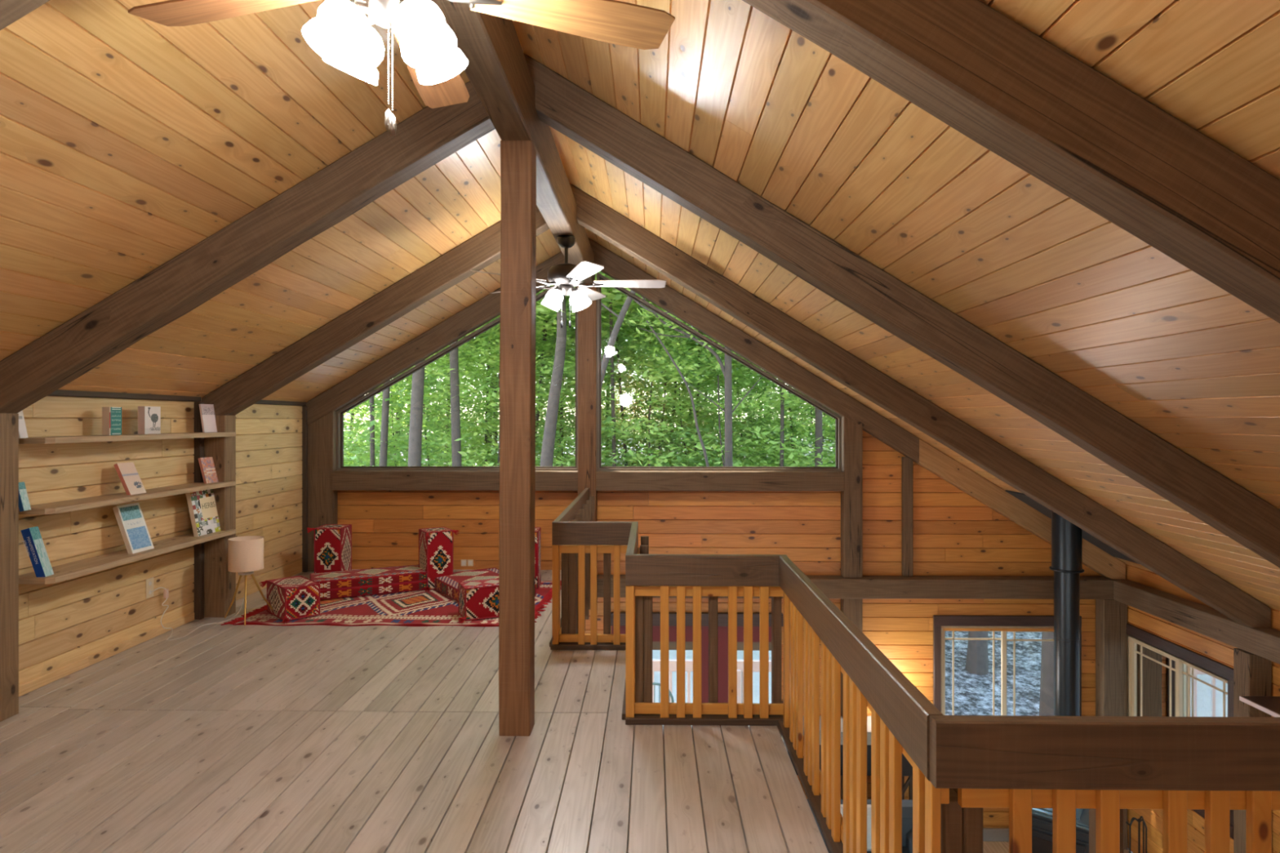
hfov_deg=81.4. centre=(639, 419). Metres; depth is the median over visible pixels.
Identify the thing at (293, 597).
bolster cushion
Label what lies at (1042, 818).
wood stove
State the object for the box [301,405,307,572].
trim
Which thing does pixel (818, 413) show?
tree
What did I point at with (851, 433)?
post
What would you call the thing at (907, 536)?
post
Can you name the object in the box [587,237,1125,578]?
rafter
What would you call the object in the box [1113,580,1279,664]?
beam
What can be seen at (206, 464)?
book
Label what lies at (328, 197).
rafter
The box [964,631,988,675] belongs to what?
tree
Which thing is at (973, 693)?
ground
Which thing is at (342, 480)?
beam
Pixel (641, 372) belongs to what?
tree
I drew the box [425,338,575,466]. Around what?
tree
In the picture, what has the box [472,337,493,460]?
tree
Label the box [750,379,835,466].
tree
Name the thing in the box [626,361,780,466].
tree
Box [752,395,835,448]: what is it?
tree
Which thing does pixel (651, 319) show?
tree
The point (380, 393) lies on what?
tree
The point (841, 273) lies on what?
rafter
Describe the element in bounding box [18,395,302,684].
wall
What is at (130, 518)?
book
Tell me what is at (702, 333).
tree
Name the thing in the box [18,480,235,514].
wall shelf
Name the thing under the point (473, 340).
tree
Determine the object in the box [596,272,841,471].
window
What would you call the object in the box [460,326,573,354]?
tree
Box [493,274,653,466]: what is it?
tree
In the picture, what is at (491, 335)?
tree
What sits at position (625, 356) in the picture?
tree
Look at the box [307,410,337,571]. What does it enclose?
post
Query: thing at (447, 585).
mattress
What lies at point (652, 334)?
tree
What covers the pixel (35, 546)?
book
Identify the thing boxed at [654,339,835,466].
tree
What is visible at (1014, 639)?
grille
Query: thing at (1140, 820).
fireplace tools
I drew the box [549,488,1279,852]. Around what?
railing
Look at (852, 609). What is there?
post
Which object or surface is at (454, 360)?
tree
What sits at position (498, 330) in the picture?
tree
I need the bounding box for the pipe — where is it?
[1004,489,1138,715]
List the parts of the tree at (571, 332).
crown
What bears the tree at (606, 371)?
on the ground
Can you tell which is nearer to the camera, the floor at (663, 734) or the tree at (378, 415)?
the floor at (663, 734)
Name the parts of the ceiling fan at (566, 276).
blade, blade, lamp shade, lamp shade, lamp shade, blade, blade, blade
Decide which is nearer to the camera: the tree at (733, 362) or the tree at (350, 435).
the tree at (350, 435)
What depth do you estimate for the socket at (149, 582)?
5.07 m
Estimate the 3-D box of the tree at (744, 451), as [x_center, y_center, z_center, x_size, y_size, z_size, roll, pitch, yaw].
[4.922,0.268,21.007,6.290,7.968,6.712,0,0,-36]
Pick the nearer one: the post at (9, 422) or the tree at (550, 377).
the post at (9, 422)
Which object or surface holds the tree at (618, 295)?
on the ground
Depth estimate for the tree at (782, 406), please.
16.91 m
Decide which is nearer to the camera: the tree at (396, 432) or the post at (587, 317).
the post at (587, 317)
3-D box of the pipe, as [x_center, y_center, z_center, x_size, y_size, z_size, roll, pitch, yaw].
[4.017,2.010,6.647,1.031,2.661,1.000,0,0,1]
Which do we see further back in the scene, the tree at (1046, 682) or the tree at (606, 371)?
the tree at (606, 371)
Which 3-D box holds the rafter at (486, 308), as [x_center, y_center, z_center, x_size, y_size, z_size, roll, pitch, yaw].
[-1.908,-0.860,7.365,2.772,1.862,0.128,0,0,1]
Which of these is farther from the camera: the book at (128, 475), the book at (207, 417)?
the book at (207, 417)
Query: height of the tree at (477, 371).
7.067 m
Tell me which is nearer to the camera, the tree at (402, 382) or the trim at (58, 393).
the trim at (58, 393)
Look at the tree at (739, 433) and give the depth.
35.93 m
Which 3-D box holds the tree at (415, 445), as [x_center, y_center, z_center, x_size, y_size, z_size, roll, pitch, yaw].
[-4.848,-3.045,16.353,8.423,15.059,8.536,0,0,-31]
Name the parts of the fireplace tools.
stand rod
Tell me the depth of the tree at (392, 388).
21.38 m
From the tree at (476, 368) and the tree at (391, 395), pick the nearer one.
the tree at (391, 395)
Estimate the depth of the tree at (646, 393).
35.57 m
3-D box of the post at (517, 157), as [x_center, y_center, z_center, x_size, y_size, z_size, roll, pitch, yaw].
[-0.591,0.090,3.596,0.157,2.820,0.149,0,0,1]
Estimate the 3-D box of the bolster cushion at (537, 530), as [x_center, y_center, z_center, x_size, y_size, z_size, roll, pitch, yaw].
[-1.020,1.235,6.650,0.251,0.511,0.266,0,0,-3]
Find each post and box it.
[0,413,18,721]
[204,415,235,617]
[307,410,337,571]
[498,140,536,736]
[577,284,596,521]
[840,416,862,577]
[840,599,862,799]
[901,457,913,576]
[1095,599,1127,849]
[1233,648,1271,852]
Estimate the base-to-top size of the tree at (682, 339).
10.585 m
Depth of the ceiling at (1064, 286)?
2.82 m
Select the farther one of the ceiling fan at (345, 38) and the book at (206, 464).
the book at (206, 464)
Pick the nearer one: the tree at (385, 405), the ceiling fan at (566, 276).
the ceiling fan at (566, 276)
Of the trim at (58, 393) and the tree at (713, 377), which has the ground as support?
the tree at (713, 377)
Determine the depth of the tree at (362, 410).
38.82 m
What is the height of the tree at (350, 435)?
8.444 m
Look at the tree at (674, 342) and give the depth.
16.58 m
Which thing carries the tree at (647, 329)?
on the ground
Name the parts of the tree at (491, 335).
crown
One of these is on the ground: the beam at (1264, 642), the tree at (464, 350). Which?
the tree at (464, 350)
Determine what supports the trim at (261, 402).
attached to the wall at (61, 624)
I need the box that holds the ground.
[343,435,1133,852]
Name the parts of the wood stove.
door glass, stove door, plate, moulding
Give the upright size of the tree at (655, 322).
9.260 m
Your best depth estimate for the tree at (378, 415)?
18.39 m
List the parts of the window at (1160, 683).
pane, sash, frame, sash, pane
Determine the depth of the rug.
5.77 m
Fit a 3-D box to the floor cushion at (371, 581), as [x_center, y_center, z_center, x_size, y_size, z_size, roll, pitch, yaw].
[-2.322,1.403,6.471,1.000,0.166,0.380,0,0,-26]
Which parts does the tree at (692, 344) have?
crown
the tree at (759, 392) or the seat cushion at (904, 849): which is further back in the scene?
the tree at (759, 392)
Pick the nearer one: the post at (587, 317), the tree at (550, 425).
the post at (587, 317)
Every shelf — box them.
[18,431,235,444]
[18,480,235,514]
[18,528,235,584]
[1239,696,1279,717]
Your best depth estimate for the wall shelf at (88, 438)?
4.46 m
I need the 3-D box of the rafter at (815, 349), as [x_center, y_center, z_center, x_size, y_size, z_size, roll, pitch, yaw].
[2.060,-0.080,5.622,5.222,3.422,0.154,0,0,1]
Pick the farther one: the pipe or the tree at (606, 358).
the tree at (606, 358)
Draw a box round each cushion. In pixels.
[259,575,319,623]
[306,524,351,573]
[310,564,426,599]
[418,526,459,591]
[457,577,498,623]
[534,527,541,589]
[826,846,910,852]
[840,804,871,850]
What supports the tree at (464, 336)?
on the ground
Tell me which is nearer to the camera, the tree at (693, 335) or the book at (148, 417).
the book at (148, 417)
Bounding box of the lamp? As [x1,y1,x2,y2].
[151,535,272,640]
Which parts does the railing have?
newel post, handrail, newel post, handrail, newel post, handrail, newel post, newel post, handrail, newel post, newel post, handrail, newel post, newel post, handrail, newel post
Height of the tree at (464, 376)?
7.982 m
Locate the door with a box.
[610,612,782,726]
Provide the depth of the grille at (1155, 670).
6.87 m
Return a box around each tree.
[343,314,574,466]
[343,344,499,466]
[343,361,470,466]
[343,376,439,466]
[343,382,429,462]
[343,385,409,466]
[343,393,405,458]
[343,409,368,459]
[343,420,361,462]
[344,353,476,466]
[347,348,498,466]
[348,376,484,439]
[349,408,354,463]
[363,303,638,466]
[365,350,499,466]
[368,346,499,448]
[369,391,374,466]
[379,336,475,458]
[379,380,390,466]
[395,395,400,465]
[407,359,425,466]
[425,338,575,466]
[425,339,474,464]
[432,330,611,466]
[432,361,540,464]
[437,329,575,465]
[437,368,575,465]
[443,326,497,464]
[444,305,570,466]
[448,350,575,466]
[449,284,566,466]
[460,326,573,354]
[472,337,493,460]
[477,286,635,441]
[482,339,575,466]
[490,330,626,443]
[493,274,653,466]
[498,339,615,464]
[535,271,685,466]
[535,273,643,466]
[535,275,671,349]
[535,324,764,466]
[535,330,646,386]
[537,289,696,466]
[537,377,630,453]
[539,332,705,466]
[540,370,635,462]
[550,299,736,466]
[573,316,737,466]
[595,275,736,466]
[601,289,669,386]
[601,319,779,466]
[601,333,703,456]
[601,360,684,451]
[602,338,736,466]
[602,355,667,431]
[604,274,702,453]
[604,330,628,463]
[605,288,710,465]
[606,325,838,466]
[621,334,721,439]
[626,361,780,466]
[632,372,715,452]
[633,333,758,460]
[635,334,832,466]
[637,296,767,466]
[644,364,764,461]
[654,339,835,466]
[691,346,835,466]
[693,328,752,466]
[705,377,807,463]
[709,352,835,466]
[711,351,835,466]
[720,362,835,463]
[732,369,826,453]
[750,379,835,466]
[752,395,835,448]
[779,382,784,466]
[788,385,794,462]
[801,407,835,464]
[814,401,822,466]
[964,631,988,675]
[1039,631,1053,715]
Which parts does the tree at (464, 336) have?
crown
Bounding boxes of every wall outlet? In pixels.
[145,577,153,598]
[461,559,466,566]
[467,559,473,566]
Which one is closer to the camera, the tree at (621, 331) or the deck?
the deck
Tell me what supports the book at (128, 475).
on the wall shelf at (53, 508)
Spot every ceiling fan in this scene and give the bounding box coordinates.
[128,0,675,136]
[470,235,666,328]
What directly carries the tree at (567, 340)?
on the ground
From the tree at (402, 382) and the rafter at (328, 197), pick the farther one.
the tree at (402, 382)
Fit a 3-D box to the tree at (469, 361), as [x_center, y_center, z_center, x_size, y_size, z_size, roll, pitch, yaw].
[-8.303,0.290,28.607,6.078,7.259,5.399,0,0,32]
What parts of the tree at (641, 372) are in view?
crown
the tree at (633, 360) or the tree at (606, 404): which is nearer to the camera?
the tree at (606, 404)
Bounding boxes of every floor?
[0,568,828,852]
[627,733,667,850]
[982,841,1132,852]
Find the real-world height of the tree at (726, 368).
16.059 m
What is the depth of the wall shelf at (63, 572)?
4.50 m
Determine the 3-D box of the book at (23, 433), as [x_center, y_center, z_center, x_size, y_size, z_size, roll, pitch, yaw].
[-3.231,0.015,3.877,0.045,0.168,0.051,0,0,1]
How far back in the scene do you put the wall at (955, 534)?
7.37 m
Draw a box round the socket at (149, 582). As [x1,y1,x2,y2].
[148,581,151,594]
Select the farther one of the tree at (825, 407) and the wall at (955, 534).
the tree at (825, 407)
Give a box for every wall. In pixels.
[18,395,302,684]
[337,430,1102,828]
[1125,564,1279,852]
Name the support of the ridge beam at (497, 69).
attached to the wall
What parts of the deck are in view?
rail, rail post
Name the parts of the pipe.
ceiling plate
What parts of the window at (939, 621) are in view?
sash, frame, sash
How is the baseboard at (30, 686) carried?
attached to the wall at (61, 624)
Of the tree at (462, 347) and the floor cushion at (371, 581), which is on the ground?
the tree at (462, 347)
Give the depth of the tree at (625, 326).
24.96 m
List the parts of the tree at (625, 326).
crown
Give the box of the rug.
[221,580,561,626]
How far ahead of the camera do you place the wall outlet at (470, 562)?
7.42 m
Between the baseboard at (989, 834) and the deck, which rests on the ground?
the deck
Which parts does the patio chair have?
backrest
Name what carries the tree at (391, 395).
on the ground
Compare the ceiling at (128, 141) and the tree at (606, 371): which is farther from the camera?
the tree at (606, 371)
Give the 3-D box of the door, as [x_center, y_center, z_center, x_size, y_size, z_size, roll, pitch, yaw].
[0.553,3.033,7.392,1.710,2.235,0.140,0,0,1]
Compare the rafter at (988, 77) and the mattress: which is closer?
the rafter at (988, 77)
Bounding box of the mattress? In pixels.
[435,567,536,601]
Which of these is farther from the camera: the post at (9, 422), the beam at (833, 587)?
the beam at (833, 587)
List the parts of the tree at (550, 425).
crown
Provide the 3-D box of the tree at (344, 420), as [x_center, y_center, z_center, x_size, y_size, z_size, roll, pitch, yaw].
[-13.266,0.868,27.214,5.964,6.241,6.504,0,0,-7]
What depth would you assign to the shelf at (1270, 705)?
5.31 m
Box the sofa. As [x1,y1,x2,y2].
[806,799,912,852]
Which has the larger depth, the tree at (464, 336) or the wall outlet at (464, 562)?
the tree at (464, 336)
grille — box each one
[945,631,1000,715]
[1006,631,1053,715]
[1134,645,1176,716]
[1182,665,1227,716]
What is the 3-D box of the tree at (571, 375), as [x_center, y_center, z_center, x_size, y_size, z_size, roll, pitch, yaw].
[0.130,0.876,20.221,7.560,6.801,6.932,0,0,-7]
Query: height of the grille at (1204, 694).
0.990 m
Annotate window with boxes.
[336,285,577,471]
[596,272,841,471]
[933,614,1081,715]
[1126,622,1233,839]
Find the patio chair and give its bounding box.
[652,682,674,733]
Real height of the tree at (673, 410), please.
14.563 m
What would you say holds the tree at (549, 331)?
on the ground
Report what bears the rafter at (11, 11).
attached to the ceiling at (128, 141)
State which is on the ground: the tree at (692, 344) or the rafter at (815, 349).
the tree at (692, 344)
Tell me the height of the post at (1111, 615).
2.410 m
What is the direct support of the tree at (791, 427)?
on the ground
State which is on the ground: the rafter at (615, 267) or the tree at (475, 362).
the tree at (475, 362)
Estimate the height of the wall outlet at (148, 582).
0.130 m
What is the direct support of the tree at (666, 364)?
on the ground
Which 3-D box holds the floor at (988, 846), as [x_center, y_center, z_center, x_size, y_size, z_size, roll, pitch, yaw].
[0.624,4.170,2.400,8.030,0.040,10.020,0,0,1]
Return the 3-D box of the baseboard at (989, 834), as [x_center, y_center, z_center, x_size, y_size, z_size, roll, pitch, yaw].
[3.053,4.090,7.332,3.330,0.120,0.030,0,0,1]
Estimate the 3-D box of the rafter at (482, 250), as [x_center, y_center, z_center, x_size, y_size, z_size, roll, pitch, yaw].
[-1.934,-0.858,5.688,2.770,1.865,0.154,0,0,1]
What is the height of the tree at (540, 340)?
8.096 m
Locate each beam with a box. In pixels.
[332,470,577,490]
[429,0,595,284]
[595,471,844,491]
[596,574,1128,599]
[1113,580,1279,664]
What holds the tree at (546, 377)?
on the ground
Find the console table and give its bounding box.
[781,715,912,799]
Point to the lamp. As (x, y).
(245, 553)
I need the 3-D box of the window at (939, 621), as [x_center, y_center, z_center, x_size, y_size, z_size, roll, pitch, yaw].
[3.618,2.612,7.363,1.480,1.355,0.140,0,0,1]
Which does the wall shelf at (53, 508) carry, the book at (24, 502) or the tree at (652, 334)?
the book at (24, 502)
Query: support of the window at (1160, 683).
in the wall at (1220, 651)
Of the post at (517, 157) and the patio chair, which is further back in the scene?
the patio chair
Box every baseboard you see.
[18,612,194,697]
[982,827,1008,841]
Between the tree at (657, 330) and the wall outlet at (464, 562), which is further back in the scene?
the tree at (657, 330)
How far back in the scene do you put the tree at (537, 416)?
23.99 m
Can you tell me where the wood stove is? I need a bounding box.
[1031,808,1088,852]
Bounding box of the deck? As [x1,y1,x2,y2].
[634,658,771,730]
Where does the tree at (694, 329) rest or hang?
on the ground
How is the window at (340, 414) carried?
on the beam at (342, 480)
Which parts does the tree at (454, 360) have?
crown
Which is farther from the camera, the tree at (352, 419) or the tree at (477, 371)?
the tree at (352, 419)
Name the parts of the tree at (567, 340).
crown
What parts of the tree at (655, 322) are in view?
crown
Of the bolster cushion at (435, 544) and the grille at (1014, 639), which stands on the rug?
the bolster cushion at (435, 544)
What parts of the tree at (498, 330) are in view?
crown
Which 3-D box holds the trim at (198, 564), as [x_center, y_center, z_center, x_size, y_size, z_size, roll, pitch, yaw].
[-3.326,0.685,5.599,0.070,1.630,0.050,0,0,1]
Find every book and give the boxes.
[17,410,27,438]
[18,481,31,511]
[21,526,53,577]
[102,407,121,435]
[112,502,154,554]
[113,462,146,494]
[137,406,160,434]
[186,488,221,536]
[198,457,217,483]
[199,404,217,432]
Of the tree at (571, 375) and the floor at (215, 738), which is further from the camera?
the tree at (571, 375)
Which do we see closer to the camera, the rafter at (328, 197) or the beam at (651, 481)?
the rafter at (328, 197)
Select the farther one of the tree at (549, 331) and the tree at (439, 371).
the tree at (549, 331)
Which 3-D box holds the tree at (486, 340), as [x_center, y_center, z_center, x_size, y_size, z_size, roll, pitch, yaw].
[-7.770,-3.409,29.891,8.536,14.562,8.423,0,0,21]
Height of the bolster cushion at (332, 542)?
0.519 m
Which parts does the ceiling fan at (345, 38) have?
blade, lamp shade, lamp shade, lamp arm, lamp arm, pull chain, pull chain, lamp shade, blade, lamp shade, blade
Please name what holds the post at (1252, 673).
on the floor at (988, 846)
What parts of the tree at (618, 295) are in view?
crown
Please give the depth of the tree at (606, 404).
31.70 m
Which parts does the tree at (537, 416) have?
crown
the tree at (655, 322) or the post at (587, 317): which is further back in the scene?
the tree at (655, 322)
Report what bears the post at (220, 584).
on the floor at (215, 738)
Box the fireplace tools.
[1125,815,1146,852]
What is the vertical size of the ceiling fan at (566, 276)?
0.660 m
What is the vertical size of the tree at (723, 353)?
10.258 m
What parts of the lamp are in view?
lamp cord, leg, leg, lamp shade, tripod plate, leg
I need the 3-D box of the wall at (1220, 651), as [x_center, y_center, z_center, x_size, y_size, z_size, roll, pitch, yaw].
[4.678,2.760,2.325,0.080,2.780,10.000,0,0,1]
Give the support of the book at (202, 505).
on the wall shelf at (63, 572)
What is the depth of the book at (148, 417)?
4.88 m
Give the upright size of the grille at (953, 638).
1.025 m
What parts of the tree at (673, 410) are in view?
crown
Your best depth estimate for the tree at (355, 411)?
32.26 m
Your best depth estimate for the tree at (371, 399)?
17.56 m
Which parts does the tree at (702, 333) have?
crown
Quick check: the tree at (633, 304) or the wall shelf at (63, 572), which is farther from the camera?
the tree at (633, 304)
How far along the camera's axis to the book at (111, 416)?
4.55 m
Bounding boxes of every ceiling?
[0,0,561,402]
[512,0,1279,611]
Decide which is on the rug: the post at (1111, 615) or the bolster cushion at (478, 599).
the bolster cushion at (478, 599)
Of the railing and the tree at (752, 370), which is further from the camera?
the tree at (752, 370)
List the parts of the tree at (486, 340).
crown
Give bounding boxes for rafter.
[0,0,49,30]
[0,80,495,413]
[201,205,549,415]
[306,251,564,425]
[523,53,1279,568]
[568,182,1271,627]
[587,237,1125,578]
[742,0,1279,323]
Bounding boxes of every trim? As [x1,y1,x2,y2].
[47,389,201,401]
[192,401,204,619]
[254,400,306,405]
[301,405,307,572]
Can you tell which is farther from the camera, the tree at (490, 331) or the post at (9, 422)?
the tree at (490, 331)

